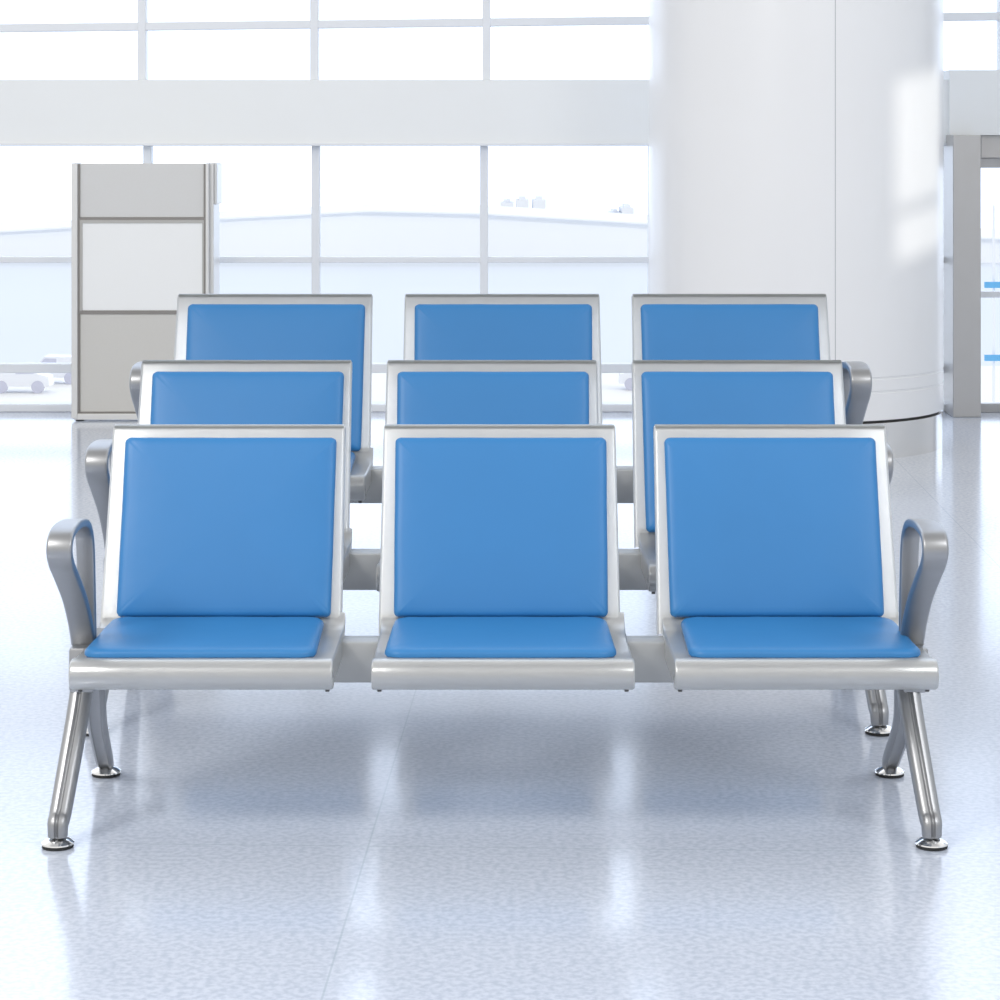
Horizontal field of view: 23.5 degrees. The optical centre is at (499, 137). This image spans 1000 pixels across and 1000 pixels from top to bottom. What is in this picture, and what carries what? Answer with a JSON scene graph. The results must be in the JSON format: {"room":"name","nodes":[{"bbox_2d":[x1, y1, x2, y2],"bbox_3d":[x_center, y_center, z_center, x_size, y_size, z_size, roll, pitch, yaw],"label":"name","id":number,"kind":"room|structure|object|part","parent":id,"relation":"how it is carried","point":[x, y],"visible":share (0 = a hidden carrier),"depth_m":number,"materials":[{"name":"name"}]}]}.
{"room":"airport waiting area","nodes":[
{"label":"airport waiting area","id":0,"kind":"room"},
{"bbox_2d":[0,412,999,999],"bbox_3d":[0.000,1.474,4.260,18.000,0.120,16.520,0,0,0],"label":"floor","id":1,"kind":"structure","parent":0,"point":[349,841],"depth_m":4.96,"materials":[{"name":"tile"}]},
{"bbox_2d":[71,162,221,420],"bbox_3d":[-1.780,0.769,12.130,0.721,1.289,0.300,0,0,0],"label":"board","id":2,"kind":"object","parent":1,"relation":"on","point":[144,236],"visible":0.68,"depth_m":12.00,"materials":[{"name":"silver metal"}]},
{"bbox_3d":[-2.125,0.762,12.040,0.030,1.275,0.120,0,0,0],"label":"post","id":3,"kind":"part","parent":2,"relation":"part of","materials":[{"name":"silver metal"}]},
{"bbox_3d":[-1.795,1.393,12.033,0.670,0.030,0.095,0,0,0],"label":"rail","id":4,"kind":"part","parent":2,"relation":"part of","materials":[{"name":"silver metal"}]},
{"bbox_3d":[-1.790,1.125,12.030,0.620,0.490,0.060,0,0,0],"label":"panel","id":5,"kind":"part","parent":2,"relation":"part of","materials":[{"name":"beige fabric"}]},
{"bbox_3d":[-1.790,0.636,12.017,0.620,0.452,0.046,0,0,0],"label":"board frame","id":6,"kind":"part","parent":2,"relation":"part of","materials":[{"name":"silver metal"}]},
{"bbox_3d":[-1.790,0.263,12.030,0.620,0.270,0.060,0,0,0],"label":"panel","id":7,"kind":"part","parent":2,"relation":"part of","materials":[{"name":"grey fabric"}]},
{"bbox_3d":[-1.462,0.762,12.020,0.015,1.275,0.080,0,0,0],"label":"post","id":8,"kind":"part","parent":2,"relation":"part of","materials":[{"name":"silver metal"}]},
{"bbox_3d":[-1.445,0.765,12.155,0.020,1.280,0.250,0,0,0],"label":"panel","id":9,"kind":"part","parent":2,"relation":"part of","materials":[{"name":"silver metal"}]},
{"bbox_2d":[85,360,893,735],"bbox_3d":[-0.029,0.996,5.942,1.941,0.835,0.744,0,0,0],"label":"bench","id":10,"kind":"object","parent":1,"relation":"on","point":[171,391],"visible":0.27,"depth_m":6.19,"materials":[{"name":"leather"}]},
{"bbox_3d":[-0.938,0.871,5.736,0.054,0.307,0.333,0,0,0],"label":"armrest","id":11,"kind":"part","parent":10,"relation":"part of","materials":[{"name":"metal"}]},
{"bbox_3d":[-0.660,0.813,6.172,0.554,0.464,0.215,0,0,0],"label":"backrest","id":12,"kind":"part","parent":10,"relation":"part of","materials":[{"name":"blue leather"}]},
{"bbox_2d":[150,371,343,423],"bbox_3d":[-0.652,0.802,6.147,0.496,0.393,0.170,0,0,0],"label":"backrest cushion","id":13,"kind":"object","parent":10,"relation":"on","point":[176,397],"depth_m":6.18,"materials":[{"name":"blue leather"}]},
{"bbox_3d":[-0.021,0.813,6.172,0.554,0.464,0.215,0,0,0],"label":"backrest","id":14,"kind":"part","parent":10,"relation":"part of","materials":[{"name":"blue leather"}]},
{"bbox_2d":[397,371,588,423],"bbox_3d":[-0.018,0.802,6.147,0.496,0.393,0.170,0,0,0],"label":"backrest cushion","id":15,"kind":"object","parent":10,"relation":"on","point":[423,397],"depth_m":6.18,"materials":[{"name":"blue leather"}]},
{"bbox_2d":[641,371,834,532],"bbox_3d":[0.615,0.802,6.147,0.497,0.393,0.170,0,0,0],"label":"backrest cushion","id":16,"kind":"object","parent":10,"relation":"on","point":[667,397],"depth_m":6.18,"materials":[{"name":"blue leather"}]},
{"bbox_3d":[0.618,0.813,6.172,0.554,0.464,0.215,0,0,0],"label":"backrest","id":17,"kind":"part","parent":10,"relation":"part of","materials":[{"name":"blue leather"}]},
{"bbox_3d":[0.888,1.228,5.788,0.053,0.325,0.220,0,0,-7],"label":"leg","id":18,"kind":"part","parent":10,"relation":"part of","materials":[{"name":"metal"}]},
{"bbox_3d":[0.887,0.871,5.736,0.054,0.307,0.333,0,0,0],"label":"armrest","id":19,"kind":"part","parent":10,"relation":"part of","materials":[{"name":"metal"}]},
{"bbox_2d":[41,424,948,850],"bbox_3d":[-0.009,1.024,5.013,1.814,0.780,0.696,0,0,0],"label":"bench","id":20,"kind":"object","parent":1,"relation":"on","point":[774,545],"visible":1,"depth_m":5.16,"materials":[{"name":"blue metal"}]},
{"bbox_3d":[-0.869,1.240,4.869,0.049,0.304,0.206,0,0,7],"label":"leg","id":21,"kind":"part","parent":20,"relation":"part of","materials":[{"name":"metal"}]},
{"bbox_3d":[-0.858,0.906,4.820,0.051,0.287,0.311,0,0,0],"label":"armrest","id":22,"kind":"part","parent":20,"relation":"part of","materials":[{"name":"metal"}]},
{"bbox_3d":[-0.860,1.245,5.146,0.049,0.312,0.379,0,0,-6],"label":"leg","id":23,"kind":"part","parent":20,"relation":"part of","materials":[{"name":"metal"}]},
{"bbox_2d":[85,616,323,657],"bbox_3d":[-0.601,1.029,4.957,0.465,0.027,0.348,0,0,0],"label":"seat cushion","id":24,"kind":"object","parent":20,"relation":"on","point":[116,636],"depth_m":4.89,"materials":[{"name":"blue leather"}]},
{"bbox_3d":[-0.598,0.852,5.228,0.518,0.434,0.201,0,0,0],"label":"backrest","id":25,"kind":"part","parent":20,"relation":"part of","materials":[{"name":"blue leather"}]},
{"bbox_2d":[117,437,336,616],"bbox_3d":[-0.591,0.842,5.205,0.464,0.367,0.159,0,0,0],"label":"backrest cushion","id":26,"kind":"object","parent":20,"relation":"on","point":[207,526],"depth_m":5.19,"materials":[{"name":"blue leather"}]},
{"bbox_3d":[-0.001,0.852,5.228,0.518,0.434,0.201,0,0,0],"label":"backrest","id":27,"kind":"part","parent":20,"relation":"part of","materials":[{"name":"blue leather"}]},
{"bbox_2d":[385,616,615,657],"bbox_3d":[0.001,1.029,4.957,0.465,0.027,0.348,0,0,0],"label":"seat cushion","id":28,"kind":"object","parent":20,"relation":"on","point":[405,636],"depth_m":4.89,"materials":[{"name":"blue leather"}]},
{"bbox_2d":[394,437,607,616],"bbox_3d":[0.002,0.842,5.205,0.464,0.367,0.159,0,0,0],"label":"backrest cushion","id":29,"kind":"object","parent":20,"relation":"on","point":[484,526],"depth_m":5.19,"materials":[{"name":"blue leather"}]},
{"bbox_2d":[664,437,883,616],"bbox_3d":[0.593,0.842,5.205,0.464,0.367,0.159,0,0,0],"label":"backrest cushion","id":30,"kind":"object","parent":20,"relation":"on","point":[754,526],"depth_m":5.19,"materials":[{"name":"blue leather"}]},
{"bbox_3d":[0.596,0.852,5.228,0.518,0.434,0.201,0,0,0],"label":"backrest","id":31,"kind":"part","parent":20,"relation":"part of","materials":[{"name":"blue leather"}]},
{"bbox_2d":[681,616,920,657],"bbox_3d":[0.611,1.029,4.957,0.465,0.027,0.348,0,0,0],"label":"seat cushion","id":32,"kind":"object","parent":20,"relation":"on","point":[701,636],"depth_m":4.89,"materials":[{"name":"blue leather"}]},
{"bbox_3d":[0.858,1.245,5.146,0.052,0.312,0.377,0,0,5],"label":"leg","id":33,"kind":"part","parent":20,"relation":"part of","materials":[{"name":"metal"}]},
{"bbox_3d":[0.848,1.240,4.869,0.049,0.304,0.206,0,0,-7],"label":"leg","id":34,"kind":"part","parent":20,"relation":"part of","materials":[{"name":"metal"}]},
{"bbox_3d":[0.848,0.906,4.820,0.051,0.287,0.311,0,0,0],"label":"armrest","id":35,"kind":"part","parent":20,"relation":"part of","materials":[{"name":"metal"}]},
{"bbox_2d":[129,294,871,502],"bbox_3d":[-0.002,0.950,7.148,2.155,0.927,0.826,0,0,0],"label":"bench","id":36,"kind":"object","parent":1,"relation":"on","point":[208,326],"visible":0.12,"depth_m":7.41,"materials":[{"name":"leather"}]},
{"bbox_3d":[-1.011,0.811,6.920,0.060,0.341,0.369,0,0,0],"label":"armrest","id":37,"kind":"part","parent":36,"relation":"part of","materials":[{"name":"metal"}]},
{"bbox_3d":[-0.702,0.746,7.404,0.615,0.515,0.238,0,0,0],"label":"backrest","id":38,"kind":"part","parent":36,"relation":"part of","materials":[{"name":"blue leather"}]},
{"bbox_2d":[186,304,364,450],"bbox_3d":[-0.694,0.734,7.376,0.551,0.436,0.189,0,0,0],"label":"backrest cushion","id":39,"kind":"object","parent":36,"relation":"on","point":[213,331],"depth_m":7.41,"materials":[{"name":"blue leather"}]},
{"bbox_2d":[350,452,354,472],"bbox_3d":[-0.706,0.956,7.082,0.552,0.032,0.414,0,0,0],"label":"seat cushion","id":40,"kind":"object","parent":36,"relation":"on","point":[352,453],"depth_m":7.11,"materials":[{"name":"blue leather"}]},
{"bbox_3d":[0.007,0.746,7.404,0.615,0.515,0.238,0,0,0],"label":"backrest","id":41,"kind":"part","parent":36,"relation":"part of","materials":[{"name":"blue leather"}]},
{"bbox_2d":[414,304,591,359],"bbox_3d":[0.010,0.734,7.376,0.551,0.436,0.189,0,0,0],"label":"backrest cushion","id":42,"kind":"object","parent":36,"relation":"on","point":[441,331],"depth_m":7.41,"materials":[{"name":"blue leather"}]},
{"bbox_2d":[641,304,819,359],"bbox_3d":[0.713,0.734,7.376,0.552,0.436,0.189,0,0,0],"label":"backrest cushion","id":43,"kind":"object","parent":36,"relation":"on","point":[668,331],"depth_m":7.41,"materials":[{"name":"blue leather"}]},
{"bbox_3d":[0.716,0.746,7.404,0.615,0.515,0.238,0,0,0],"label":"backrest","id":44,"kind":"part","parent":36,"relation":"part of","materials":[{"name":"blue leather"}]},
{"bbox_3d":[1.015,0.811,6.920,0.060,0.341,0.369,0,0,0],"label":"armrest","id":45,"kind":"part","parent":36,"relation":"part of","materials":[{"name":"metal"}]},
{"bbox_2d":[649,0,943,457],"bbox_3d":[1.373,-1.686,11.170,1.360,6.200,1.360,0,0,0],"label":"column","id":46,"kind":"structure","parent":1,"relation":"on","point":[796,146],"depth_m":10.58,"materials":[{"name":"grey paint"}]},
{"bbox_2d":[0,70,999,142],"bbox_3d":[0.000,-0.161,12.420,14.000,0.374,0.240,0,0,0],"label":"wall","id":47,"kind":"structure","parent":0,"point":[31,111],"depth_m":12.34,"materials":[{"name":"white paint"}]},
{"bbox_2d":[0,146,944,411],"bbox_3d":[-2.332,0.699,12.445,9.335,1.430,0.150,0,0,0],"label":"window","id":48,"kind":"structure","parent":47,"relation":"in","point":[315,259],"depth_m":12.40,"materials":[{"name":"white metal"}]},
{"bbox_2d":[0,143,946,145],"bbox_3d":[-2.348,0.034,12.432,9.304,0.016,0.215,0,0,0],"label":"trim","id":49,"kind":"structure","parent":47,"relation":"attached to","point":[1,144],"depth_m":12.33,"materials":[{"name":"white metal"}]},
{"bbox_2d":[0,0,999,79],"bbox_3d":[0.000,-2.743,12.450,14.000,4.886,0.140,0,0,0],"label":"window","id":50,"kind":"structure","parent":47,"relation":"in","point":[486,22],"depth_m":12.40,"materials":[{"name":"white metal"}]},
{"bbox_3d":[5.327,0.699,12.400,3.346,1.429,0.100,0,0,0],"label":"wall","id":51,"kind":"structure","parent":0,"visible":0},
{"bbox_2d":[944,135,999,416],"bbox_3d":[2.973,0.699,12.300,1.360,1.429,0.300,0,0,0],"label":"door","id":52,"kind":"structure","parent":51,"relation":"in","point":[965,156],"depth_m":12.15,"materials":[{"name":"metal"}]},
{"bbox_3d":[2.364,0.699,12.275,0.142,1.429,0.250,0,0,0],"label":"post","id":53,"kind":"part","parent":52,"relation":"part of","materials":[{"name":"metal"}]},
{"bbox_3d":[2.987,0.808,12.400,1.024,0.031,0.040,0,0,0],"label":"rail","id":54,"kind":"part","parent":52,"relation":"part of","materials":[{"name":"white metal"}]},
{"bbox_3d":[2.987,1.391,12.395,1.024,0.045,0.050,0,0,0],"label":"rail","id":55,"kind":"part","parent":52,"relation":"part of","materials":[{"name":"grey metal"}]},
{"label":"outside","id":56,"kind":"structure","parent":0,"visible":0},
{"bbox_2d":[500,199,513,206],"bbox_3d":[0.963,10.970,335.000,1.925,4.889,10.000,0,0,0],"label":"tower block","id":57,"kind":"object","parent":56,"point":[506,202],"visible":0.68,"depth_m":329.98,"materials":[{"name":"white"}]},
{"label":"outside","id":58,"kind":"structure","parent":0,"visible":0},
{"bbox_2d":[516,196,528,207],"bbox_3d":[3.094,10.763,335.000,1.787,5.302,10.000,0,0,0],"label":"tower block","id":59,"kind":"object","parent":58,"point":[522,201],"visible":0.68,"depth_m":329.98,"materials":[{"name":"white"}]},
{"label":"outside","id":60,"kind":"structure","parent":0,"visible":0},
{"bbox_2d":[532,196,545,208],"bbox_3d":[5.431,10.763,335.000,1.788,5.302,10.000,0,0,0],"label":"tower block","id":61,"kind":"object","parent":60,"point":[538,201],"visible":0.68,"depth_m":329.98,"materials":[{"name":"white"}]},
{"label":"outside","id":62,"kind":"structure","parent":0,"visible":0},
{"bbox_2d":[608,208,619,212],"bbox_3d":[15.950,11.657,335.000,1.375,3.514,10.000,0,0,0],"label":"tower block","id":63,"kind":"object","parent":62,"point":[613,210],"visible":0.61,"depth_m":332.32,"materials":[{"name":"white"}]},
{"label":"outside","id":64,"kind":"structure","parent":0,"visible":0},
{"bbox_2d":[618,203,633,213],"bbox_3d":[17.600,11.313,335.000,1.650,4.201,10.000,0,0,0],"label":"tower block","id":65,"kind":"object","parent":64,"point":[625,208],"visible":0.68,"depth_m":329.98,"materials":[{"name":"white"}]},
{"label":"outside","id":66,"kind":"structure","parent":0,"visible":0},
{"bbox_2d":[0,263,999,365],"bbox_3d":[0.000,13.664,161.000,280.000,0.500,202.000,0,0,0],"label":"ground","id":67,"kind":"structure","parent":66,"point":[35,298],"depth_m":215.35,"materials":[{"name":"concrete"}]},
{"bbox_2d":[0,203,999,262],"bbox_3d":[-0.537,10.598,272.700,162.325,5.633,30.600,0,0,0],"label":"building","id":68,"kind":"structure","parent":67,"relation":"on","point":[372,229],"depth_m":257.99,"materials":[{"name":"white"}]},
{"bbox_3d":[-67.725,10.285,272.700,27.950,0.600,30.600,0,0,0],"label":"roof panel","id":69,"kind":"part","parent":68,"relation":"part of","materials":[{"name":"white"}]},
{"bbox_3d":[-48.375,9.748,272.700,10.750,0.815,30.600,0,0,0],"label":"roof panel","id":70,"kind":"part","parent":68,"relation":"part of","materials":[{"name":"white"}]},
{"bbox_3d":[-36.550,9.049,272.700,12.900,0.922,30.600,0,0,0],"label":"roof panel","id":71,"kind":"part","parent":68,"relation":"part of","materials":[{"name":"white"}]},
{"bbox_3d":[-22.038,8.269,272.700,16.125,0.976,30.600,0,0,0],"label":"roof panel","id":72,"kind":"part","parent":68,"relation":"part of","materials":[{"name":"white"}]},
{"bbox_3d":[-8.062,8.001,272.700,11.825,0.439,30.600,0,0,0],"label":"roof panel","id":73,"kind":"part","parent":68,"relation":"part of","materials":[{"name":"white"}]},
{"bbox_3d":[4.300,8.511,272.700,12.900,0.922,30.600,0,0,0],"label":"roof panel","id":74,"kind":"part","parent":68,"relation":"part of","materials":[{"name":"white"}]},
{"bbox_3d":[15.050,9.156,272.700,8.600,0.708,30.600,0,0,0],"label":"roof panel","id":75,"kind":"part","parent":68,"relation":"part of","materials":[{"name":"white"}]},
{"bbox_3d":[61.812,11.037,272.700,37.625,1.245,30.600,0,0,0],"label":"roof panel","id":76,"kind":"part","parent":68,"relation":"part of","materials":[{"name":"white"}]},
{"bbox_2d":[984,205,999,402],"bbox_3d":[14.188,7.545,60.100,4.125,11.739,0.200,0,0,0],"label":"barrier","id":77,"kind":"object","parent":67,"relation":"on","point":[993,284],"visible":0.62,"depth_m":60.09,"materials":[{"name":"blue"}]},
{"bbox_3d":[12.375,7.545,60.150,0.050,11.739,0.100,0,0,0],"label":"post","id":78,"kind":"part","parent":77,"relation":"part of","materials":[{"name":"white metal"}]},
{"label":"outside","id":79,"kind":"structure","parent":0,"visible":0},
{"bbox_2d":[0,366,999,402],"bbox_3d":[0.000,13.354,90.000,280.000,0.120,100.000,0,0,0],"label":"ground","id":80,"kind":"structure","parent":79,"point":[60,391],"depth_m":125.86,"materials":[{"name":"white"}]},
{"bbox_2d":[0,362,53,392],"bbox_3d":[-24.993,12.542,125.603,3.050,1.495,1.420,0,0,0],"label":"car","id":81,"kind":"object","parent":80,"relation":"on","point":[37,382],"visible":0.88,"depth_m":124.91,"materials":[{"name":"white paint"}]},
{"bbox_2d":[38,354,70,383],"bbox_3d":[-24.171,12.542,130.217,3.050,1.495,1.420,0,0,0],"label":"van","id":82,"kind":"object","parent":80,"relation":"on","point":[50,358],"visible":0.27,"depth_m":129.54,"materials":[{"name":"white paint"}]},
{"bbox_2d":[618,373,631,389],"bbox_3d":[7.814,12.542,127.104,3.050,1.495,1.420,0,0,0],"label":"van","id":83,"kind":"object","parent":80,"relation":"on","point":[624,378],"visible":0.24,"depth_m":126.41,"materials":[{"name":"white paint"}]}
]}

